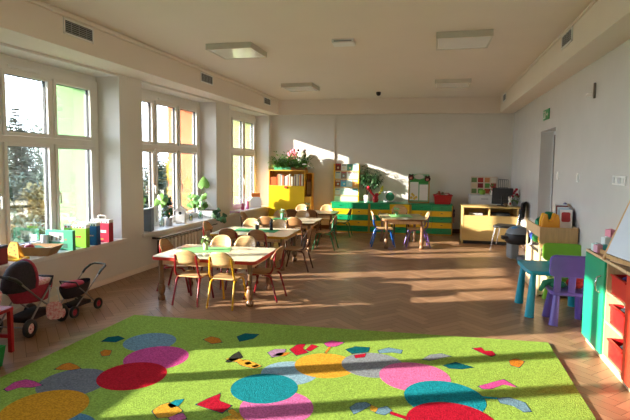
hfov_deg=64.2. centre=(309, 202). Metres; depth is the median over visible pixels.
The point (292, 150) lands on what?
paper flower
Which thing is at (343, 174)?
booklet
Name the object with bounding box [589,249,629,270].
countertop
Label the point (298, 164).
potted fern
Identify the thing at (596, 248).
block
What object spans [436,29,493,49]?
ceiling light
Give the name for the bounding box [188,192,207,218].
plant
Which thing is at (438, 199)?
shopping basket
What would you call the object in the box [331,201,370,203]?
countertop
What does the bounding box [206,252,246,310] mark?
chair
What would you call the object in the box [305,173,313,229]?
corner shelf
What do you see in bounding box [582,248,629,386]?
base cabinet
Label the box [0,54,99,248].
window
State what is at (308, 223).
table
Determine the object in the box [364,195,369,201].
pot
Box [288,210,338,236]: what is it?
table
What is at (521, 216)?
chair
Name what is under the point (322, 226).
baseboard
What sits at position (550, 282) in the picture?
animal
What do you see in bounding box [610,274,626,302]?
storage bin
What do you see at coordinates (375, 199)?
flower vase
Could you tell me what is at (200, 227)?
shelf
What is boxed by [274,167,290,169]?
planter
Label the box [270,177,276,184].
box
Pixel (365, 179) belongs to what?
potted ficus
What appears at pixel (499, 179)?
wire rack
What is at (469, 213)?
paper stack
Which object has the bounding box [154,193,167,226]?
plant
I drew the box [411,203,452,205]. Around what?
countertop
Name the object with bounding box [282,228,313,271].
chair
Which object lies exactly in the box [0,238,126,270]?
windowsill
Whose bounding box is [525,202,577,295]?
shelf unit
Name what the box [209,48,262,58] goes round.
diffuser
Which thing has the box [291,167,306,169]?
planter
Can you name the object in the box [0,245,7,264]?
lidded box
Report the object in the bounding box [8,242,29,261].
toy
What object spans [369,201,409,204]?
countertop
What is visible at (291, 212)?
chair
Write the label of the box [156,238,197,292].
chair
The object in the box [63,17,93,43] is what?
air vent
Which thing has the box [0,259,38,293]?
hood
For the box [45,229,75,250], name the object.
game box
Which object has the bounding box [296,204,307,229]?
chair
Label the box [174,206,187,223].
birdhouse
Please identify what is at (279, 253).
chair
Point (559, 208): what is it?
picture book
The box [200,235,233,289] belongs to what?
chair
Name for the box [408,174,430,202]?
board
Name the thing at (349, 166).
booklet
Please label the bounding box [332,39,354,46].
ceiling box
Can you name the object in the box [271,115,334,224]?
wall
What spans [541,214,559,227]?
case
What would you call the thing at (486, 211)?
shelf
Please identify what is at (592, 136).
wall
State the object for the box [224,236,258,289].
chair
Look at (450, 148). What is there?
wall
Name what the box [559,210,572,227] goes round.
picture book
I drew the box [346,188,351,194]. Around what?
booklet
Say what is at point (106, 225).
game box
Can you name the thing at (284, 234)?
table
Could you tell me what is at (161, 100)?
vent
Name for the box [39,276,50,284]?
blanket
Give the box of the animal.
[539,278,565,290]
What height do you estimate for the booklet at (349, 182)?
0.178 m
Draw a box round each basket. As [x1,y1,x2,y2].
[13,306,45,322]
[64,298,90,307]
[433,193,452,203]
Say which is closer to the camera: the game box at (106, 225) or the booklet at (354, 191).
the game box at (106, 225)
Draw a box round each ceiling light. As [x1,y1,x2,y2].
[206,42,266,59]
[281,83,319,91]
[435,78,470,88]
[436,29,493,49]
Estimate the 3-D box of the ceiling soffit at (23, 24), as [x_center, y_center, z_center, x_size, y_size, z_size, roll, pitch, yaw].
[-2.978,-1.780,5.356,1.061,0.352,16.000,2,5,14]
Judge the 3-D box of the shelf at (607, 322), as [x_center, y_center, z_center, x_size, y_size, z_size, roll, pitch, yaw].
[2.479,0.980,3.805,0.308,0.016,0.417,2,5,14]
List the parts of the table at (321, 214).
leg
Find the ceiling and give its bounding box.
[41,0,592,99]
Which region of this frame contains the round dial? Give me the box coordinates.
[384,191,395,201]
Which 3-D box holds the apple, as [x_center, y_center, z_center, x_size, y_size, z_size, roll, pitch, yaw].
[-3.108,0.507,5.563,0.116,0.120,0.113,2,5,14]
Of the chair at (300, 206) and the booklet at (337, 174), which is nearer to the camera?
the chair at (300, 206)
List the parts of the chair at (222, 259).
leg, post, backrest, leg, seat, post, leg, leg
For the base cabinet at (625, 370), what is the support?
on the floor at (352, 272)
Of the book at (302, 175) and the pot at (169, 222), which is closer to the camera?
the pot at (169, 222)
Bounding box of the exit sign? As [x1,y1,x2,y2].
[543,108,549,120]
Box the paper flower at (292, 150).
[287,149,296,160]
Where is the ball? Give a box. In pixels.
[532,234,538,242]
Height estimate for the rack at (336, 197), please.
0.880 m
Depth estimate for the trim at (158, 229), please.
8.24 m
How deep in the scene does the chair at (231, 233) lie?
7.36 m
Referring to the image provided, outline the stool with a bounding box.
[0,306,14,352]
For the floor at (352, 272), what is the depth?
5.78 m
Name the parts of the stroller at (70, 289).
frame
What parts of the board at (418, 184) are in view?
white panel, white panel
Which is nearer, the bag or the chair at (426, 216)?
the bag
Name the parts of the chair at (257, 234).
backrest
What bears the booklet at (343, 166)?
on the rack at (336, 197)
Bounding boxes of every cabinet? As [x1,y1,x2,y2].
[269,170,313,229]
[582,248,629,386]
[621,271,629,391]
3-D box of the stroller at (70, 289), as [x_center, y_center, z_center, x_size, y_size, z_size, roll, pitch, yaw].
[-2.443,0.930,5.362,0.283,0.460,0.616,2,5,17]
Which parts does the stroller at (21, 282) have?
frame, frame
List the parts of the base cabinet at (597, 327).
door, handle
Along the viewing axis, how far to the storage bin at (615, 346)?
3.88 m
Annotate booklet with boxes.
[335,163,340,170]
[335,172,340,178]
[335,180,340,186]
[335,188,340,194]
[340,188,345,194]
[341,164,346,170]
[341,172,346,178]
[341,180,346,186]
[346,180,351,186]
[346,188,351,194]
[347,164,352,170]
[347,172,352,178]
[352,180,357,186]
[352,189,357,194]
[353,164,357,170]
[353,173,357,178]
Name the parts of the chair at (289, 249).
seat, post, leg, backrest, leg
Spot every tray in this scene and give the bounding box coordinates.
[8,256,29,261]
[20,243,63,255]
[491,212,510,215]
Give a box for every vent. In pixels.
[7,63,40,73]
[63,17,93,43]
[158,98,172,102]
[200,71,212,85]
[264,97,270,105]
[561,26,572,49]
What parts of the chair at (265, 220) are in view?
backrest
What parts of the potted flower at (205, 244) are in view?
pot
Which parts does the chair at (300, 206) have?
backrest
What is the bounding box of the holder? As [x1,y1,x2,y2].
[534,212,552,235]
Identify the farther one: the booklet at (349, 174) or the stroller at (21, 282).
the booklet at (349, 174)
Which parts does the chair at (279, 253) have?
leg, seat, post, leg, backrest, post, leg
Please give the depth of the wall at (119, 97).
6.94 m
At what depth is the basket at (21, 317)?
4.72 m
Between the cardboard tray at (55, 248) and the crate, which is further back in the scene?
the cardboard tray at (55, 248)
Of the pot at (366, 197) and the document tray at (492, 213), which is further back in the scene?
the pot at (366, 197)
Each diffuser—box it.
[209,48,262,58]
[284,87,316,90]
[436,83,468,87]
[438,37,489,49]
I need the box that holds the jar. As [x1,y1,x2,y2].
[479,190,485,194]
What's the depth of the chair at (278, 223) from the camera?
8.54 m
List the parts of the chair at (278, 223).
backrest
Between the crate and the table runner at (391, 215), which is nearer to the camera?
the crate
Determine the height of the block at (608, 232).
0.072 m
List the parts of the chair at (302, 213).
backrest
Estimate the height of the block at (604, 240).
0.072 m
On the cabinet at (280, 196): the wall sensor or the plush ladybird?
the plush ladybird
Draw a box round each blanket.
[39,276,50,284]
[60,280,83,288]
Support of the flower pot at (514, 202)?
on the sideboard
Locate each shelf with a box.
[155,223,216,237]
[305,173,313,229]
[464,207,516,216]
[605,320,622,338]
[607,291,624,305]
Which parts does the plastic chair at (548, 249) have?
leg, seat, backrest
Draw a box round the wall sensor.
[586,83,595,98]
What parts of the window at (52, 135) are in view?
sash, handle, glass pane, sash, sash, glass pane, handle, glass pane, sash, glass pane, sash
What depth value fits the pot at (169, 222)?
8.16 m
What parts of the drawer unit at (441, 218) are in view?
drawer, drawer, drawer, drawer, drawer, drawer, drawer, drawer, drawer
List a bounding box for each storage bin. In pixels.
[607,338,622,370]
[609,304,624,334]
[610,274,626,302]
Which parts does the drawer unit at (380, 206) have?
drawer, drawer, drawer, drawer, drawer, drawer, drawer, drawer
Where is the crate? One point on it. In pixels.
(2, 347)
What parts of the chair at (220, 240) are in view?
backrest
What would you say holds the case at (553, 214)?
in the shelf unit at (545, 234)
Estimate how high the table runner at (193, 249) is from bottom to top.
0.003 m
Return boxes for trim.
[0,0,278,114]
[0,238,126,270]
[25,0,597,100]
[142,217,215,236]
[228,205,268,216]
[279,97,500,114]
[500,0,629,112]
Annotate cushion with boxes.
[566,278,582,288]
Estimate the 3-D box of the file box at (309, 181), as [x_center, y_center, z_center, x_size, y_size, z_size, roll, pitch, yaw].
[-0.009,-0.342,12.004,0.100,0.400,0.163,1,5,11]
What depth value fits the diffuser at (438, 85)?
9.19 m
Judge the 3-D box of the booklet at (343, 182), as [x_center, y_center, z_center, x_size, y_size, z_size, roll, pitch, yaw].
[0.805,-0.443,11.960,0.138,0.175,0.031,1,5,11]
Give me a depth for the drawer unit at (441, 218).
11.21 m
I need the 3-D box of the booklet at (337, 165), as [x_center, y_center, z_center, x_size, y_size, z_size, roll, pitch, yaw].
[0.681,-0.834,12.005,0.138,0.185,0.032,1,5,11]
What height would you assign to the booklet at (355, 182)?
0.179 m
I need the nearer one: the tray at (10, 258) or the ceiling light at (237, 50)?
the tray at (10, 258)
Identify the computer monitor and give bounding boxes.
[491,188,512,205]
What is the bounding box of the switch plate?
[612,175,625,185]
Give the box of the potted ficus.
[359,164,383,201]
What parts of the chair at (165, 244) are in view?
backrest, leg, seat, leg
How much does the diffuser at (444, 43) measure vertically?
0.020 m
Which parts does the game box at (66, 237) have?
printed panel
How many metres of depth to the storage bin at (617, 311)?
3.83 m
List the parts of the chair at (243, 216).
backrest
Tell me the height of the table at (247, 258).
0.520 m
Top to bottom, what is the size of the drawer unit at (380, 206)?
0.700 m
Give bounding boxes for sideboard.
[460,204,519,244]
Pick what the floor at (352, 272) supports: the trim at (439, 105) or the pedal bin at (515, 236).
the pedal bin at (515, 236)
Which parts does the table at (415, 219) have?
leg, leg, leg, leg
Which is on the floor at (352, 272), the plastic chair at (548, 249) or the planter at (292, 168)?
the plastic chair at (548, 249)
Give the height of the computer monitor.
0.360 m
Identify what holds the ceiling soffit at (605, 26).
attached to the wall at (592, 136)
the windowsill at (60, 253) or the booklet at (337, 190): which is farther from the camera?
the booklet at (337, 190)
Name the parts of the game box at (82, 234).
printed panel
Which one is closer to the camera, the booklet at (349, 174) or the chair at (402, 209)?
the chair at (402, 209)
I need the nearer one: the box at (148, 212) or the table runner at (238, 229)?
the box at (148, 212)
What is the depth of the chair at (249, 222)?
8.69 m
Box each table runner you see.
[181,247,230,252]
[235,228,278,232]
[389,214,411,216]
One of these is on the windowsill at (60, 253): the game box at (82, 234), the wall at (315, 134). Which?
the game box at (82, 234)
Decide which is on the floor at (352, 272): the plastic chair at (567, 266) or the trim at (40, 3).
the plastic chair at (567, 266)
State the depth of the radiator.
8.29 m
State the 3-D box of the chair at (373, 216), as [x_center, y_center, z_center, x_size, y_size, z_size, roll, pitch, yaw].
[1.411,0.510,9.709,0.479,0.683,0.350,1,5,4]
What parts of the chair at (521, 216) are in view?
seat, backrest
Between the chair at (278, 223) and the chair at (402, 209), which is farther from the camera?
the chair at (402, 209)
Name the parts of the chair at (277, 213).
backrest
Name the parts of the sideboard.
panel, panel, panel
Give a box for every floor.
[0,228,629,419]
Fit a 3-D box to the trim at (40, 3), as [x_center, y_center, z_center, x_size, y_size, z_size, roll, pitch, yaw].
[-0.080,-1.820,4.272,5.080,0.050,14.900,2,5,14]
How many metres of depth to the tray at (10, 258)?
5.26 m
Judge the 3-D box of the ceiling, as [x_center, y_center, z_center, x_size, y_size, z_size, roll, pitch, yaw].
[-0.214,-2.010,4.756,7.200,0.250,16.400,2,5,14]
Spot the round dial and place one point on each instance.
(389, 196)
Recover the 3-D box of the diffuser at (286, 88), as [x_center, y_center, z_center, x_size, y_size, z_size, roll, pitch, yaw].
[-0.179,-2.222,9.814,0.570,0.020,0.570,2,5,14]
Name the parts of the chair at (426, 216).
seat, backrest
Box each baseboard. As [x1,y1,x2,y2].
[0,227,267,319]
[313,225,459,232]
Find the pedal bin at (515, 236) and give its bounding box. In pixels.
[501,226,530,260]
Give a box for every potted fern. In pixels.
[267,151,300,169]
[283,150,313,169]
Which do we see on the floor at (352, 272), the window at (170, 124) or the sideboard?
the sideboard
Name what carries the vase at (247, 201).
on the windowsill at (250, 209)
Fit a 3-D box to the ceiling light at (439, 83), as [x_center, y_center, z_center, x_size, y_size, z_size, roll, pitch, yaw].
[2.611,-2.169,9.187,0.620,0.075,0.620,2,5,14]
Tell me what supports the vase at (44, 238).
on the windowsill at (60, 253)
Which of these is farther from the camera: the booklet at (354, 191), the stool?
the booklet at (354, 191)
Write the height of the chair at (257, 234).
0.632 m
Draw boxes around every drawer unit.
[331,201,370,232]
[369,201,409,233]
[410,203,452,235]
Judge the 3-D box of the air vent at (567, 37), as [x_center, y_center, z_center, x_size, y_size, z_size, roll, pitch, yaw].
[2.847,-1.815,5.560,0.012,0.160,0.460,2,5,14]
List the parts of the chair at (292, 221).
backrest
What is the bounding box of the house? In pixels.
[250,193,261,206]
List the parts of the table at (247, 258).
leg, leg, leg, leg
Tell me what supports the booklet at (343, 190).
on the rack at (336, 197)
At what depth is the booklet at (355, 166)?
11.92 m
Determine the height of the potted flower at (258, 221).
0.179 m
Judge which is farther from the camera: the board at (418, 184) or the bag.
the board at (418, 184)
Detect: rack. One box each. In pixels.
[333,164,359,200]
[498,179,507,204]
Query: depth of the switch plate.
4.68 m
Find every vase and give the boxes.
[40,234,48,243]
[245,198,250,208]
[367,186,383,202]
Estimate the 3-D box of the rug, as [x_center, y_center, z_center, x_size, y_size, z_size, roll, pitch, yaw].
[-0.232,1.319,3.501,4.184,0.017,3.070,2,5,14]
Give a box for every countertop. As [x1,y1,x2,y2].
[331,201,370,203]
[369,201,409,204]
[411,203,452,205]
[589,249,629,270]
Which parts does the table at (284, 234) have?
leg, leg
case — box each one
[538,213,555,241]
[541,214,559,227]
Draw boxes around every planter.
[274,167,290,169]
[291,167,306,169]
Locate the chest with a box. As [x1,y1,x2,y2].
[468,194,497,204]
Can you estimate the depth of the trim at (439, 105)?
11.61 m
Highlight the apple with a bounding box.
[24,243,34,247]
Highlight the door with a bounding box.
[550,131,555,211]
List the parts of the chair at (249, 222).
backrest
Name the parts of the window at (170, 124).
glass pane, glass pane, sash, sash, glass pane, sash, glass pane, sash, glass pane, sash, glass pane, sash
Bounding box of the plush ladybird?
[297,149,306,159]
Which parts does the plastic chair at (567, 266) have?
leg, leg, seat, backrest, leg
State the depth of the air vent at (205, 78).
8.26 m
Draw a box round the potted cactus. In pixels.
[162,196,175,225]
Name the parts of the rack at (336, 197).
panel, panel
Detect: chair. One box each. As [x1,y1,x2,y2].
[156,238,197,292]
[171,250,213,307]
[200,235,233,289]
[202,221,213,243]
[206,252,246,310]
[217,228,237,270]
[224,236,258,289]
[240,212,247,226]
[243,218,259,245]
[243,246,286,302]
[246,229,275,271]
[257,216,278,246]
[264,219,287,256]
[268,210,288,242]
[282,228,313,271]
[285,217,306,251]
[286,209,302,238]
[290,210,309,243]
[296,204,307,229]
[303,209,321,238]
[312,215,338,250]
[320,204,332,228]
[333,208,352,236]
[370,211,395,247]
[390,205,409,240]
[404,211,430,247]
[490,201,526,248]
[542,243,580,298]
[542,255,585,326]
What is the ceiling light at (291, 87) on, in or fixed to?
attached to the ceiling
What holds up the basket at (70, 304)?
on the stroller at (70, 289)
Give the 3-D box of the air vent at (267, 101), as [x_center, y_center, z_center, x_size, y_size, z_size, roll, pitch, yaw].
[-0.955,-2.264,11.274,0.012,0.160,0.460,2,5,14]
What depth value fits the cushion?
5.06 m
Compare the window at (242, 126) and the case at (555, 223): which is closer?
the case at (555, 223)
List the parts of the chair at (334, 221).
seat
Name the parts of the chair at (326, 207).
backrest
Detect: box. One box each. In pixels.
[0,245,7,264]
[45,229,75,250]
[64,220,89,247]
[78,222,100,244]
[90,215,112,241]
[144,206,154,231]
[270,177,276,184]
[307,179,311,195]
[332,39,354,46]
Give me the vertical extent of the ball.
0.150 m
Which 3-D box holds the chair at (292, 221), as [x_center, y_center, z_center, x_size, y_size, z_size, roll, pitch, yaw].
[-0.242,0.566,9.128,0.324,0.632,0.443,2,5,14]
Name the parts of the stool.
seat, leg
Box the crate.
[0,345,5,366]
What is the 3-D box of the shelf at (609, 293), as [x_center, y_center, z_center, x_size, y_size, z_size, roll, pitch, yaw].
[2.481,0.741,3.787,0.308,0.016,0.417,2,5,14]
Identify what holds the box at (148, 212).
on the trim at (158, 229)
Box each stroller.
[0,259,68,337]
[59,262,105,317]
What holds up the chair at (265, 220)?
on the floor at (352, 272)
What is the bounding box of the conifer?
[7,127,10,180]
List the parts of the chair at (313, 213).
backrest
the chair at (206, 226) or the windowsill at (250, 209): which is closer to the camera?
the chair at (206, 226)
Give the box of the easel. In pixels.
[602,201,629,266]
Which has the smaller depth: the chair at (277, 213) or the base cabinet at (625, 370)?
the base cabinet at (625, 370)
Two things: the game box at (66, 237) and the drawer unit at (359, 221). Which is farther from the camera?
the drawer unit at (359, 221)
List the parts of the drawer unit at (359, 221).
drawer, drawer, drawer, drawer, drawer, drawer, drawer, drawer, drawer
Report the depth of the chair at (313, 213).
10.42 m
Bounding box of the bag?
[46,287,62,319]
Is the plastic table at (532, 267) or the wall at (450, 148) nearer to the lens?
the plastic table at (532, 267)
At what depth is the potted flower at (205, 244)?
6.14 m
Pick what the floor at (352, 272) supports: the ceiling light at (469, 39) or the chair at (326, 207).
the chair at (326, 207)
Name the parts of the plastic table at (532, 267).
leg, leg, leg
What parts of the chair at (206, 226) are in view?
backrest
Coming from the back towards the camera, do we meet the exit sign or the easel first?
the exit sign
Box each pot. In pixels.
[166,218,172,225]
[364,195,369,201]
[511,188,520,205]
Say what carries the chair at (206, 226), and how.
on the floor at (352, 272)
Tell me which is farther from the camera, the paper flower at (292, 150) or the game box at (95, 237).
the paper flower at (292, 150)
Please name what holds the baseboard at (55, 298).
attached to the wall at (119, 97)
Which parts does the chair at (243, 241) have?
backrest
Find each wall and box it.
[0,42,270,308]
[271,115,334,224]
[335,113,513,228]
[511,39,629,255]
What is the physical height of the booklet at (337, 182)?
0.170 m
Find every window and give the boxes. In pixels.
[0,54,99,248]
[142,88,200,225]
[229,110,255,209]
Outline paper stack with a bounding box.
[468,212,482,214]
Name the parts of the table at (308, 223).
leg, leg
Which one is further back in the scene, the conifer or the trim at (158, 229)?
the conifer
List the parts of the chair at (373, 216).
seat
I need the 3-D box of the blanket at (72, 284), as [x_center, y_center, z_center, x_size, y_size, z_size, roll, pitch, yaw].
[-2.477,0.855,5.241,0.182,0.070,0.273,2,5,17]
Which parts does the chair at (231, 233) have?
backrest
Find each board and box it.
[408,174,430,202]
[470,176,497,193]
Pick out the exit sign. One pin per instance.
(546, 113)
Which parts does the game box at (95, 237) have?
printed panel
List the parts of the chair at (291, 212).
backrest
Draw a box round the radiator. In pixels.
[152,223,217,253]
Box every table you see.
[152,244,276,306]
[210,226,300,270]
[256,216,322,251]
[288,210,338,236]
[378,213,426,248]
[514,260,574,317]
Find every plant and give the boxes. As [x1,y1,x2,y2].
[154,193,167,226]
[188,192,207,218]
[198,176,226,222]
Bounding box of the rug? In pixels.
[0,315,595,419]
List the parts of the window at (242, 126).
glass pane, glass pane, sash, sash, glass pane, glass pane, sash, sash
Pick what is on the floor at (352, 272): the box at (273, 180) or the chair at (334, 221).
the chair at (334, 221)
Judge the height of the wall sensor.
0.170 m
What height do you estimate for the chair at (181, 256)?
0.632 m
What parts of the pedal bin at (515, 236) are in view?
lid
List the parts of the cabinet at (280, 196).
door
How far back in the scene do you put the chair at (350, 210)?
10.86 m
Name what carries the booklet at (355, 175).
on the rack at (336, 197)
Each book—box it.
[301,174,303,185]
[558,208,570,216]
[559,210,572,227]
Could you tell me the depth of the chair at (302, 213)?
10.19 m
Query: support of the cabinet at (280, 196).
on the floor at (352, 272)
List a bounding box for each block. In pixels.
[593,244,602,252]
[601,236,610,244]
[605,229,614,237]
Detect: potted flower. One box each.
[201,236,210,249]
[252,220,261,229]
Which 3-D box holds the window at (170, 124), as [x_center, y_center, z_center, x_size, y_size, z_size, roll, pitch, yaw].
[-2.330,-0.734,8.422,0.315,2.202,2.363,2,5,16]
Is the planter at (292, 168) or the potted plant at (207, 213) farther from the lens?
the planter at (292, 168)
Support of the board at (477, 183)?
on the chest
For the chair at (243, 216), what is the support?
on the floor at (352, 272)
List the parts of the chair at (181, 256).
leg, post, backrest, leg, seat, post, leg, leg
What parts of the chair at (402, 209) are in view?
backrest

